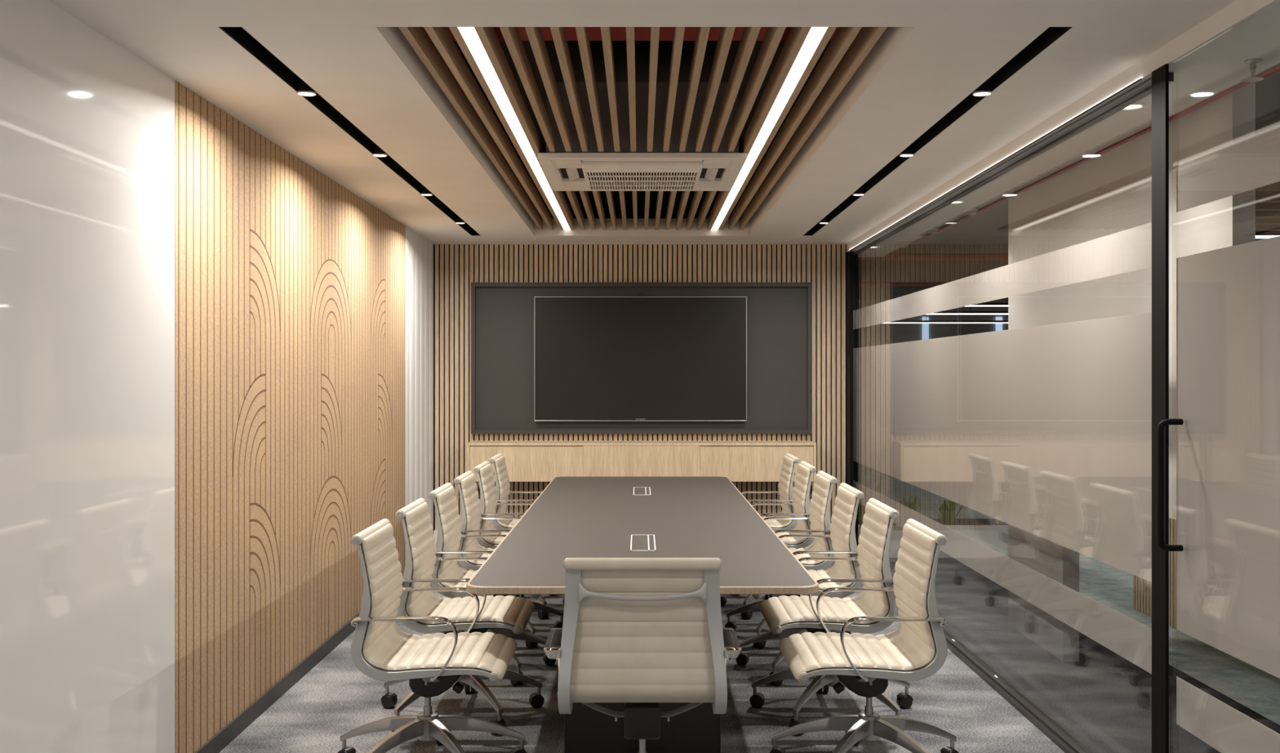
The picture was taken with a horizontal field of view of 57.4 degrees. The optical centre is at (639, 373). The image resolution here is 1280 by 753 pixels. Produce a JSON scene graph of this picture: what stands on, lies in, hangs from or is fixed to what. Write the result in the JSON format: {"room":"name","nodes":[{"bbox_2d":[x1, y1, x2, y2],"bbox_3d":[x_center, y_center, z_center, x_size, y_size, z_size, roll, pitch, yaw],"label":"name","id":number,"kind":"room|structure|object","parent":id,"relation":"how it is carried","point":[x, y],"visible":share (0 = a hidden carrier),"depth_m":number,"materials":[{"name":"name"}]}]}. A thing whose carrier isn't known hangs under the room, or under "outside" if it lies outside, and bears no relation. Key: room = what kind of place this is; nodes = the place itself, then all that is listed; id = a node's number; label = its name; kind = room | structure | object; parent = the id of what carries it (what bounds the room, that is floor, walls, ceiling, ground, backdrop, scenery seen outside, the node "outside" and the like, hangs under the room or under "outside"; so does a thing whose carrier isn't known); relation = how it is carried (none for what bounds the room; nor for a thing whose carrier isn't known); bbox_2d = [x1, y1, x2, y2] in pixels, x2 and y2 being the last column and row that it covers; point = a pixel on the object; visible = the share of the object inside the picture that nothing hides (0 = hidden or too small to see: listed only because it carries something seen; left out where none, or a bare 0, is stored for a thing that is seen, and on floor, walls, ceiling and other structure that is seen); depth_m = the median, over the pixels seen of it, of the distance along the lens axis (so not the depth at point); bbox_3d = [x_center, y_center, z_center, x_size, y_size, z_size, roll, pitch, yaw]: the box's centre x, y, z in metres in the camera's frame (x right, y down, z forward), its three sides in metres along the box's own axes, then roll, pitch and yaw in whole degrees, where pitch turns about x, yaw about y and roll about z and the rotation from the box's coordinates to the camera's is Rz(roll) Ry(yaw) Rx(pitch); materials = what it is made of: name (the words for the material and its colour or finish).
{"room":"conference room","nodes":[
{"label":"conference room","id":0,"kind":"room"},
{"bbox_2d":[0,0,433,752],"bbox_3d":[-1.845,0.232,4.500,0.150,2.702,11.400,0,0,0],"label":"wall","id":1,"kind":"structure","parent":0,"point":[87,124],"depth_m":3.73,"materials":[{"name":"white paint"}]},
{"bbox_2d":[174,80,405,752],"bbox_3d":[-1.785,0.232,6.642,0.031,2.702,4.376,0,0,0],"label":"wall panel","id":2,"kind":"object","parent":1,"relation":"attached to","point":[290,284],"visible":0.97,"depth_m":5.54,"materials":[{"name":"brown wood"}]},
{"bbox_2d":[194,574,403,752],"bbox_3d":[-1.764,1.544,6.642,0.012,0.079,4.376,0,0,0],"label":"baseboard","id":3,"kind":"structure","parent":1,"relation":"attached to","point":[234,727],"depth_m":5.61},
{"bbox_2d":[48,0,1235,244],"bbox_3d":[-0.075,-1.199,4.500,3.750,0.160,11.600,0,0,0],"label":"ceiling","id":4,"kind":"structure","parent":0,"point":[931,55],"depth_m":4.46,"materials":[{"name":"paint"}]},
{"bbox_2d":[296,75,315,96],"bbox_3d":[-1.321,-1.164,4.637,0.075,0.110,0.075,0,0,0],"label":"recessed light","id":5,"kind":"object","parent":4,"relation":"in","point":[303,89],"visible":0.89,"depth_m":4.61,"materials":[{"name":"black plastic"}]},
{"bbox_2d":[218,26,479,235],"bbox_3d":[-1.321,-1.192,6.614,0.077,0.144,5.692,0,0,0],"label":"trim","id":6,"kind":"structure","parent":4,"relation":"attached to","point":[238,34],"depth_m":5.04,"materials":[{"name":"black paint"}]},
{"bbox_2d":[372,142,386,156],"bbox_3d":[-1.321,-1.164,5.944,0.075,0.110,0.075,0,0,0],"label":"recessed light","id":7,"kind":"object","parent":4,"relation":"in","point":[377,151],"visible":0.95,"depth_m":5.91,"materials":[{"name":"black plastic"}]},
{"bbox_2d":[420,183,432,195],"bbox_3d":[-1.321,-1.164,7.250,0.075,0.110,0.075,0,0,0],"label":"recessed light","id":8,"kind":"object","parent":4,"relation":"in","point":[424,191],"visible":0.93,"depth_m":7.22,"materials":[{"name":"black plastic"}]},
{"bbox_2d":[454,213,465,223],"bbox_3d":[-1.321,-1.164,8.610,0.075,0.110,0.075,0,0,0],"label":"recessed light","id":9,"kind":"object","parent":4,"relation":"in","point":[458,220],"visible":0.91,"depth_m":8.58,"materials":[{"name":"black plastic"}]},
{"bbox_2d":[398,26,887,230],"bbox_3d":[0.019,-1.220,6.614,1.701,0.110,5.686,0,0,0],"label":"ceiling","id":10,"kind":"structure","parent":4,"relation":"attached to","point":[867,37],"depth_m":5.00,"materials":[{"name":"brown wood"}]},
{"bbox_2d":[457,26,570,230],"bbox_3d":[-0.584,-1.195,6.614,0.056,0.060,5.684,0,0,0],"label":"strip light","id":11,"kind":"object","parent":10,"relation":"attached to","point":[469,34],"visible":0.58,"depth_m":5.12,"materials":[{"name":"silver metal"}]},
{"bbox_2d":[537,82,746,191],"bbox_3d":[0.015,-1.323,6.689,1.100,0.445,1.122,0,0,0],"label":"air conditioner","id":12,"kind":"object","parent":10,"relation":"attached to","point":[576,170],"visible":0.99,"depth_m":6.19,"materials":[{"name":"paint"}]},
{"bbox_2d":[586,172,697,190],"bbox_3d":[0.015,-1.105,6.689,0.617,0.008,0.645,0,0,0],"label":"return grille","id":13,"kind":"object","parent":12,"relation":"attached to","point":[590,186],"depth_m":6.73,"materials":[{"name":"white plastic"}]},
{"bbox_2d":[555,160,728,184],"bbox_3d":[0.015,-1.149,6.689,0.935,0.022,0.924,0,0,0],"label":"air conditioner","id":14,"kind":"object","parent":12,"relation":"attached to","point":[567,171],"depth_m":6.40,"materials":[{"name":"white plastic"}]},
{"bbox_2d":[711,26,827,230],"bbox_3d":[0.606,-1.195,6.614,0.056,0.060,5.684,0,0,0],"label":"strip light","id":15,"kind":"object","parent":10,"relation":"attached to","point":[815,34],"visible":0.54,"depth_m":5.12,"materials":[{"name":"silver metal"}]},
{"bbox_2d":[818,214,829,223],"bbox_3d":[1.361,-1.164,8.610,0.075,0.110,0.075,0,0,0],"label":"recessed light","id":16,"kind":"object","parent":4,"relation":"in","point":[826,220],"visible":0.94,"depth_m":8.58,"materials":[{"name":"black plastic"}]},
{"bbox_2d":[852,184,864,195],"bbox_3d":[1.361,-1.164,7.250,0.075,0.110,0.075,0,0,0],"label":"recessed light","id":17,"kind":"object","parent":4,"relation":"in","point":[860,192],"visible":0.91,"depth_m":7.22,"materials":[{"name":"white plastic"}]},
{"bbox_2d":[899,142,914,156],"bbox_3d":[1.361,-1.164,5.944,0.075,0.110,0.075,0,0,0],"label":"recessed light","id":18,"kind":"object","parent":4,"relation":"in","point":[909,151],"visible":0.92,"depth_m":5.91,"materials":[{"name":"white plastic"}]},
{"bbox_2d":[804,26,1071,235],"bbox_3d":[1.361,-1.192,6.614,0.077,0.144,5.692,0,0,0],"label":"track light","id":19,"kind":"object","parent":4,"relation":"attached to","point":[1051,34],"depth_m":5.04,"materials":[{"name":"black paint"}]},
{"bbox_2d":[972,76,991,96],"bbox_3d":[1.361,-1.164,4.637,0.075,0.110,0.075,0,0,0],"label":"recessed light","id":20,"kind":"object","parent":4,"relation":"in","point":[985,89],"visible":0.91,"depth_m":4.61,"materials":[{"name":"black plastic"}]},
{"bbox_2d":[431,40,853,214],"bbox_3d":[0.019,-1.599,6.614,2.541,0.640,6.792,0,0,0],"label":"ceiling","id":21,"kind":"structure","parent":0,"point":[642,48],"depth_m":7.24,"materials":[{"name":"black paint"}]},
{"bbox_2d":[422,26,862,40],"bbox_3d":[0.019,-1.519,4.600,2.341,0.300,0.400,0,0,0],"label":"duct","id":22,"kind":"object","parent":21,"relation":"attached to","point":[618,33],"visible":0.02,"depth_m":4.71,"materials":[{"name":"red paint"}]},
{"bbox_2d":[433,244,857,546],"bbox_3d":[-0.016,0.232,10.164,3.808,2.702,0.172,0,0,0],"label":"wall","id":23,"kind":"structure","parent":0,"point":[455,266],"depth_m":10.08,"materials":[{"name":"brown wood"}]},
{"bbox_2d":[433,529,826,545],"bbox_3d":[0.009,1.465,10.070,3.558,0.236,0.060,0,0,0],"label":"baseboard","id":24,"kind":"structure","parent":23,"relation":"attached to","point":[435,531],"depth_m":10.04,"materials":[{"name":"white paint"}]},
{"bbox_2d":[471,282,812,433],"bbox_3d":[0.017,-0.136,10.053,2.927,1.300,0.050,0,0,0],"label":"panel","id":25,"kind":"object","parent":23,"relation":"attached to","point":[780,314],"visible":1,"depth_m":10.07,"materials":[{"name":"grey fabric"}]},
{"bbox_2d":[533,296,746,421],"bbox_3d":[0.009,-0.129,10.043,1.822,1.068,0.060,0,0,0],"label":"television","id":26,"kind":"object","parent":25,"relation":"attached to","point":[597,358],"visible":1,"depth_m":10.02,"materials":[{"name":"black plastic"}]},
{"bbox_2d":[466,440,816,481],"bbox_3d":[0.017,0.736,9.904,2.910,0.322,0.348,0,0,0],"label":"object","id":27,"kind":"object","parent":23,"relation":"attached to","point":[525,460],"visible":0.73,"depth_m":9.74,"materials":[{"name":"brown wood"}]},
{"bbox_2d":[848,77,1142,250],"bbox_3d":[1.783,-1.050,7.050,0.006,0.006,5.800,0,0,0],"label":"light line","id":28,"kind":"object","parent":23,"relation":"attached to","point":[1140,78],"visible":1,"depth_m":5.42,"materials":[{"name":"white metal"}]},
{"bbox_2d":[846,71,1173,752],"bbox_3d":[1.821,0.266,7.032,0.083,2.634,6.125,0,0,0],"label":"glass partition","id":29,"kind":"structure","parent":23,"relation":"in","point":[1044,431],"depth_m":5.46,"materials":[{"name":"clear glass"}]},
{"bbox_2d":[1151,63,1279,752],"bbox_3d":[1.758,0.257,3.510,0.093,2.612,1.100,0,0,0],"label":"door","id":30,"kind":"structure","parent":29,"relation":"attached to","point":[1227,548],"depth_m":3.67,"materials":[{"name":"clear glass"}]},
{"bbox_2d":[846,0,1279,252],"bbox_3d":[1.829,-1.135,4.500,0.082,0.168,11.400,0,0,0],"label":"trim","id":31,"kind":"structure","parent":23,"relation":"attached to","point":[1237,19],"depth_m":4.19,"materials":[{"name":"paint"}]},
{"bbox_2d":[219,514,1220,752],"bbox_3d":[0.418,1.643,12.850,4.737,0.120,28.300,0,0,0],"label":"floor","id":32,"kind":"structure","parent":0,"point":[334,698],"depth_m":5.64,"materials":[{"name":"grey carpet"}]},
{"bbox_2d":[337,518,526,752],"bbox_3d":[-0.808,1.093,4.635,0.739,0.980,0.777,0,0,-18],"label":"office chair","id":33,"kind":"object","parent":32,"relation":"on","point":[432,664],"visible":1,"depth_m":4.55,"materials":[{"name":"beige leather"}]},
{"bbox_2d":[380,497,544,734],"bbox_3d":[-0.808,1.093,5.442,0.739,0.980,0.777,0,0,-18],"label":"office chair","id":34,"kind":"object","parent":32,"relation":"on","point":[512,612],"visible":0.78,"depth_m":5.30,"materials":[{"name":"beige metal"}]},
{"bbox_2d":[428,482,555,685],"bbox_3d":[-0.808,1.093,6.249,0.739,0.980,0.777,0,0,-18],"label":"office chair","id":35,"kind":"object","parent":32,"relation":"on","point":[449,536],"visible":0.44,"depth_m":6.12,"materials":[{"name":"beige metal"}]},
{"bbox_2d":[443,470,564,648],"bbox_3d":[-0.808,1.093,7.056,0.739,0.980,0.777,0,0,-18],"label":"office chair","id":36,"kind":"object","parent":32,"relation":"on","point":[471,517],"visible":0.48,"depth_m":6.90,"materials":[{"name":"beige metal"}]},
{"bbox_2d":[473,460,564,618],"bbox_3d":[-0.808,1.093,7.863,0.739,0.980,0.777,0,0,-18],"label":"office chair","id":37,"kind":"object","parent":32,"relation":"on","point":[488,501],"visible":0.47,"depth_m":7.63,"materials":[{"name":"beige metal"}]},
{"bbox_2d":[489,453,555,595],"bbox_3d":[-0.808,1.093,8.670,0.739,0.980,0.777,0,0,-18],"label":"office chair","id":38,"kind":"object","parent":32,"relation":"on","point":[500,472],"visible":0.37,"depth_m":8.46,"materials":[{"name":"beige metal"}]},
{"bbox_2d":[466,476,818,752],"bbox_3d":[0.012,1.203,6.945,1.388,0.761,4.850,0,0,0],"label":"conference table","id":39,"kind":"object","parent":32,"relation":"on","point":[573,517],"visible":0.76,"depth_m":5.59,"materials":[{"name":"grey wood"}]},
{"bbox_2d":[633,486,650,494],"bbox_3d":[0.017,0.821,8.200,0.120,0.002,0.539,0,0,0],"label":"power outlet","id":40,"kind":"object","parent":39,"relation":"on","point":[637,490],"visible":1,"depth_m":8.18,"materials":[{"name":"silver metal"}]},
{"bbox_2d":[630,534,656,551],"bbox_3d":[0.017,0.821,5.697,0.120,0.002,0.531,0,0,0],"label":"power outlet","id":41,"kind":"object","parent":39,"relation":"on","point":[638,542],"visible":1,"depth_m":5.66,"materials":[{"name":"silver metal"}]},
{"bbox_2d":[543,557,741,752],"bbox_3d":[0.000,1.093,4.083,0.777,0.980,0.739,0,0,-18],"label":"office chair","id":42,"kind":"object","parent":32,"relation":"on","point":[642,633],"visible":1,"depth_m":3.86,"materials":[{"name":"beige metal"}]},
{"bbox_2d":[733,453,799,595],"bbox_3d":[0.879,1.093,8.670,0.739,0.980,0.777,0,0,18],"label":"office chair","id":43,"kind":"object","parent":32,"relation":"on","point":[785,486],"visible":0.37,"depth_m":8.47,"materials":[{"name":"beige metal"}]},
{"bbox_2d":[720,460,816,618],"bbox_3d":[0.879,1.093,7.863,0.739,0.980,0.777,0,0,18],"label":"office chair","id":44,"kind":"object","parent":32,"relation":"on","point":[800,496],"visible":0.49,"depth_m":7.64,"materials":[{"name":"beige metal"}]},
{"bbox_2d":[724,470,837,648],"bbox_3d":[0.879,1.093,7.056,0.739,0.980,0.777,0,0,18],"label":"office chair","id":45,"kind":"object","parent":32,"relation":"on","point":[819,517],"visible":0.44,"depth_m":6.91,"materials":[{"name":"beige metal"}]},
{"bbox_2d":[736,482,863,685],"bbox_3d":[0.879,1.093,6.249,0.739,0.980,0.777,0,0,18],"label":"office chair","id":46,"kind":"object","parent":32,"relation":"on","point":[842,526],"visible":0.48,"depth_m":6.14,"materials":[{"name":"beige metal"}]},
{"bbox_2d":[749,497,913,734],"bbox_3d":[0.879,1.093,5.442,0.739,0.980,0.777,0,0,18],"label":"office chair","id":47,"kind":"object","parent":32,"relation":"on","point":[782,612],"visible":0.84,"depth_m":5.30,"materials":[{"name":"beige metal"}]},
{"bbox_2d":[769,518,959,752],"bbox_3d":[0.879,1.093,4.635,0.739,0.980,0.777,0,0,18],"label":"office chair","id":48,"kind":"object","parent":32,"relation":"on","point":[917,649],"visible":1,"depth_m":4.55,"materials":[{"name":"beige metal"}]},
{"bbox_2d":[857,518,1008,550],"bbox_3d":[2.750,1.470,10.750,1.600,0.225,0.500,0,0,0],"label":"planter box","id":49,"kind":"object","parent":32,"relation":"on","point":[993,533],"visible":0.25,"depth_m":10.50,"materials":[{"name":"soil"}]},
{"bbox_2d":[857,478,880,521],"bbox_3d":[2.091,1.161,10.740,0.290,0.396,0.268,0,0,0],"label":"leafy plant","id":50,"kind":"object","parent":49,"relation":"on","point":[861,508],"visible":0.19,"depth_m":10.73,"materials":[{"name":"green plant"}]},
{"bbox_2d":[895,493,919,511],"bbox_3d":[2.463,1.229,10.765,0.309,0.259,0.240,0,0,-26],"label":"leafy plant","id":51,"kind":"object","parent":49,"relation":"on","point":[913,504],"visible":0.28,"depth_m":10.76,"materials":[{"name":"green plant"}]},
{"bbox_2d":[933,498,963,521],"bbox_3d":[2.837,1.249,10.748,0.250,0.219,0.286,0,0,-36],"label":"leafy plant","id":52,"kind":"object","parent":49,"relation":"on","point":[947,510],"visible":0.94,"depth_m":10.73,"materials":[{"name":"green plant"}]},
{"bbox_2d":[857,299,1008,347],"bbox_3d":[7.350,-0.067,27.050,11.300,3.300,0.100,0,0,0],"label":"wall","id":53,"kind":"structure","parent":0,"point":[882,333],"depth_m":27.00,"materials":[{"name":"paint"}]},
{"bbox_2d":[921,316,928,339],"bbox_3d":[6.600,-0.867,26.970,0.140,0.900,0.060,0,0,0],"label":"window","id":54,"kind":"structure","parent":53,"relation":"in","point":[925,326],"depth_m":26.94,"materials":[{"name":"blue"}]},
{"bbox_2d":[995,316,1002,330],"bbox_3d":[8.300,-0.867,26.970,0.140,0.900,0.060,0,0,0],"label":"window","id":55,"kind":"structure","parent":53,"relation":"in","point":[998,326],"depth_m":26.94,"materials":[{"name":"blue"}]},
{"bbox_2d":[1168,664,1279,733],"bbox_3d":[2.835,1.642,12.900,0.096,0.122,28.200,0,0,0],"label":"trim","id":56,"kind":"structure","parent":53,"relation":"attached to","point":[1174,672],"depth_m":5.68,"materials":[{"name":"black paint"}]},
{"bbox_2d":[1008,172,1079,661],"bbox_3d":[2.375,-0.068,6.905,0.090,3.302,0.950,0,0,0],"label":"pillar","id":57,"kind":"structure","parent":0,"point":[1035,214],"depth_m":6.79,"materials":[{"name":"paint"}]},
{"bbox_2d":[1062,81,1255,519],"bbox_3d":[2.375,-0.543,5.510,0.090,2.352,1.840,0,0,0],"label":"wall","id":58,"kind":"structure","parent":57,"relation":"attached to","point":[1108,193],"depth_m":5.32,"materials":[{"name":"paint"}]},
{"bbox_2d":[857,13,1279,257],"bbox_3d":[2.100,-1.169,5.000,0.460,0.100,12.400,0,0,0],"label":"ceiling","id":59,"kind":"structure","parent":0,"point":[1224,68],"depth_m":5.24,"materials":[{"name":"paint"}]},
{"bbox_2d":[896,241,908,247],"bbox_3d":[2.240,-1.097,9.950,0.104,0.043,0.104,0,0,0],"label":"smoke detector","id":60,"kind":"object","parent":59,"relation":"attached to","point":[900,244],"visible":1,"depth_m":9.92,"materials":[{"name":"white plastic"}]},
{"bbox_2d":[924,226,938,233],"bbox_3d":[2.240,-1.097,8.950,0.104,0.043,0.104,0,0,0],"label":"smoke detector","id":61,"kind":"object","parent":59,"relation":"attached to","point":[930,229],"visible":1,"depth_m":8.92,"materials":[{"name":"white plastic"}]},
{"bbox_2d":[951,200,964,204],"bbox_3d":[2.045,-1.113,7.570,0.116,0.009,0.116,0,0,0],"label":"recessed light","id":62,"kind":"object","parent":59,"relation":"in","point":[956,201],"visible":0.54,"depth_m":7.58,"materials":[{"name":"white plastic"}]},
{"bbox_2d":[962,207,978,214],"bbox_3d":[2.240,-1.097,7.900,0.104,0.043,0.104,0,0,0],"label":"smoke detector","id":63,"kind":"object","parent":59,"relation":"attached to","point":[969,211],"visible":1,"depth_m":7.87,"materials":[{"name":"white plastic"}]},
{"bbox_2d":[886,64,1279,255],"bbox_3d":[2.312,-1.109,4.875,0.016,0.016,12.050,0,0,0],"label":"ceiling pipe","id":64,"kind":"object","parent":59,"relation":"attached to","point":[1277,67],"visible":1,"depth_m":5.70,"materials":[{"name":"metal"}]},
{"bbox_2d":[1121,102,1146,110],"bbox_3d":[2.045,-1.113,4.865,0.116,0.009,0.116,0,0,0],"label":"recessed light","id":65,"kind":"object","parent":59,"relation":"in","point":[1135,105],"visible":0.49,"depth_m":4.87,"materials":[{"name":"white plastic"}]},
{"bbox_2d":[1242,57,1263,82],"bbox_3d":[2.190,-1.084,4.170,0.068,0.070,0.068,0,0,0],"label":"sprinkler","id":66,"kind":"object","parent":59,"relation":"attached to","point":[1252,62],"visible":1,"depth_m":4.16,"materials":[{"name":"silver metal"}]},
{"bbox_2d":[857,462,1279,724],"bbox_3d":[7.941,1.643,12.900,10.117,0.120,28.200,0,0,0],"label":"floor","id":67,"kind":"structure","parent":0,"point":[1253,687],"depth_m":7.04,"materials":[{"name":"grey carpet"}]},
{"bbox_2d":[1133,517,1176,628],"bbox_3d":[3.615,1.073,6.900,0.630,1.020,2.040,0,0,0],"label":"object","id":68,"kind":"structure","parent":67,"relation":"on","point":[1142,588],"depth_m":7.34,"materials":[{"name":"brown wood"}]},
{"bbox_2d":[857,72,1279,299],"bbox_3d":[7.665,-1.767,12.900,10.670,0.100,28.200,0,0,0],"label":"ceiling","id":69,"kind":"structure","parent":0,"point":[986,232],"depth_m":16.12,"materials":[{"name":"grey paint"}]},
{"bbox_2d":[884,320,1008,323],"bbox_3d":[8.380,-1.307,20.700,8.240,0.820,0.050,0,0,0],"label":"pendant light","id":70,"kind":"object","parent":69,"relation":"hanging from","point":[896,321],"visible":0.26,"depth_m":20.68,"materials":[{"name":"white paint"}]},
{"bbox_2d":[884,322,1008,323],"bbox_3d":[8.380,-0.903,20.700,8.240,0.012,0.044,0,0,0],"label":"diffuser","id":71,"kind":"object","parent":70,"relation":"attached to","point":[885,322],"depth_m":20.68,"materials":[{"name":"white"}]},
{"bbox_2d":[928,260,1008,314],"bbox_3d":[8.100,-1.307,17.600,7.800,0.820,0.050,0,0,0],"label":"pendant light","id":72,"kind":"object","parent":69,"relation":"hanging from","point":[970,312],"visible":0.13,"depth_m":17.57,"materials":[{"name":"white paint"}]},
{"bbox_2d":[928,313,1008,314],"bbox_3d":[8.100,-0.903,17.600,7.800,0.012,0.044,0,0,0],"label":"diffuser","id":73,"kind":"object","parent":72,"relation":"attached to","point":[928,313],"depth_m":17.58,"materials":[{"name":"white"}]},
{"bbox_2d":[967,302,1008,306],"bbox_3d":[8.100,-1.307,15.500,7.800,0.820,0.050,0,0,0],"label":"pendant light","id":74,"kind":"object","parent":69,"relation":"hanging from","point":[984,304],"visible":0.02,"depth_m":15.47,"materials":[{"name":"black paint"}]},
{"bbox_2d":[967,305,1008,306],"bbox_3d":[8.100,-0.903,15.500,7.800,0.012,0.044,0,0,0],"label":"diffuser","id":75,"kind":"object","parent":74,"relation":"attached to","point":[967,305],"depth_m":15.48,"materials":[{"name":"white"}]},
{"bbox_2d":[1255,181,1279,230],"bbox_3d":[4.300,-1.277,6.000,2.640,0.880,1.900,0,0,0],"label":"raft","id":76,"kind":"object","parent":69,"relation":"hanging from","point":[1267,197],"visible":0.02,"depth_m":5.94,"materials":[{"name":"brown wood"}]},
{"bbox_2d":[1255,113,1279,238],"bbox_3d":[6.700,-1.307,7.700,6.600,0.820,0.050,0,0,0],"label":"pendant light","id":77,"kind":"object","parent":69,"relation":"hanging from","point":[1259,233],"visible":0.11,"depth_m":7.68,"materials":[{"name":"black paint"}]},
{"bbox_2d":[1255,235,1279,238],"bbox_3d":[6.700,-0.903,7.700,6.600,0.012,0.044,0,0,0],"label":"diffuser","id":78,"kind":"object","parent":77,"relation":"attached to","point":[1256,236],"depth_m":7.68,"materials":[{"name":"white plastic"}]},
{"bbox_2d":[912,69,1279,244],"bbox_3d":[2.560,-1.219,4.875,0.023,0.023,12.050,0,0,0],"label":"ceiling pipe","id":79,"kind":"object","parent":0,"point":[1278,70],"visible":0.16,"depth_m":8.71,"materials":[{"name":"metal"}]},
{"bbox_3d":[1.790,-0.067,18.625,0.140,3.300,16.750,0,0,0],"label":"wall","id":80,"kind":"structure","parent":0,"visible":0},
{"bbox_2d":[857,281,949,287],"bbox_3d":[4.450,-0.917,12.000,5.100,0.058,0.058,0,0,0],"label":"ceiling pipe","id":81,"kind":"object","parent":80,"relation":"attached to","point":[860,284],"visible":0.24,"depth_m":11.98,"materials":[{"name":"metal"}]},
{"bbox_2d":[857,253,1008,260],"bbox_3d":[4.450,-1.139,11.400,5.100,0.068,0.068,0,0,0],"label":"ceiling pipe","id":82,"kind":"object","parent":80,"relation":"attached to","point":[892,256],"visible":0.24,"depth_m":11.37,"materials":[{"name":"metal"}]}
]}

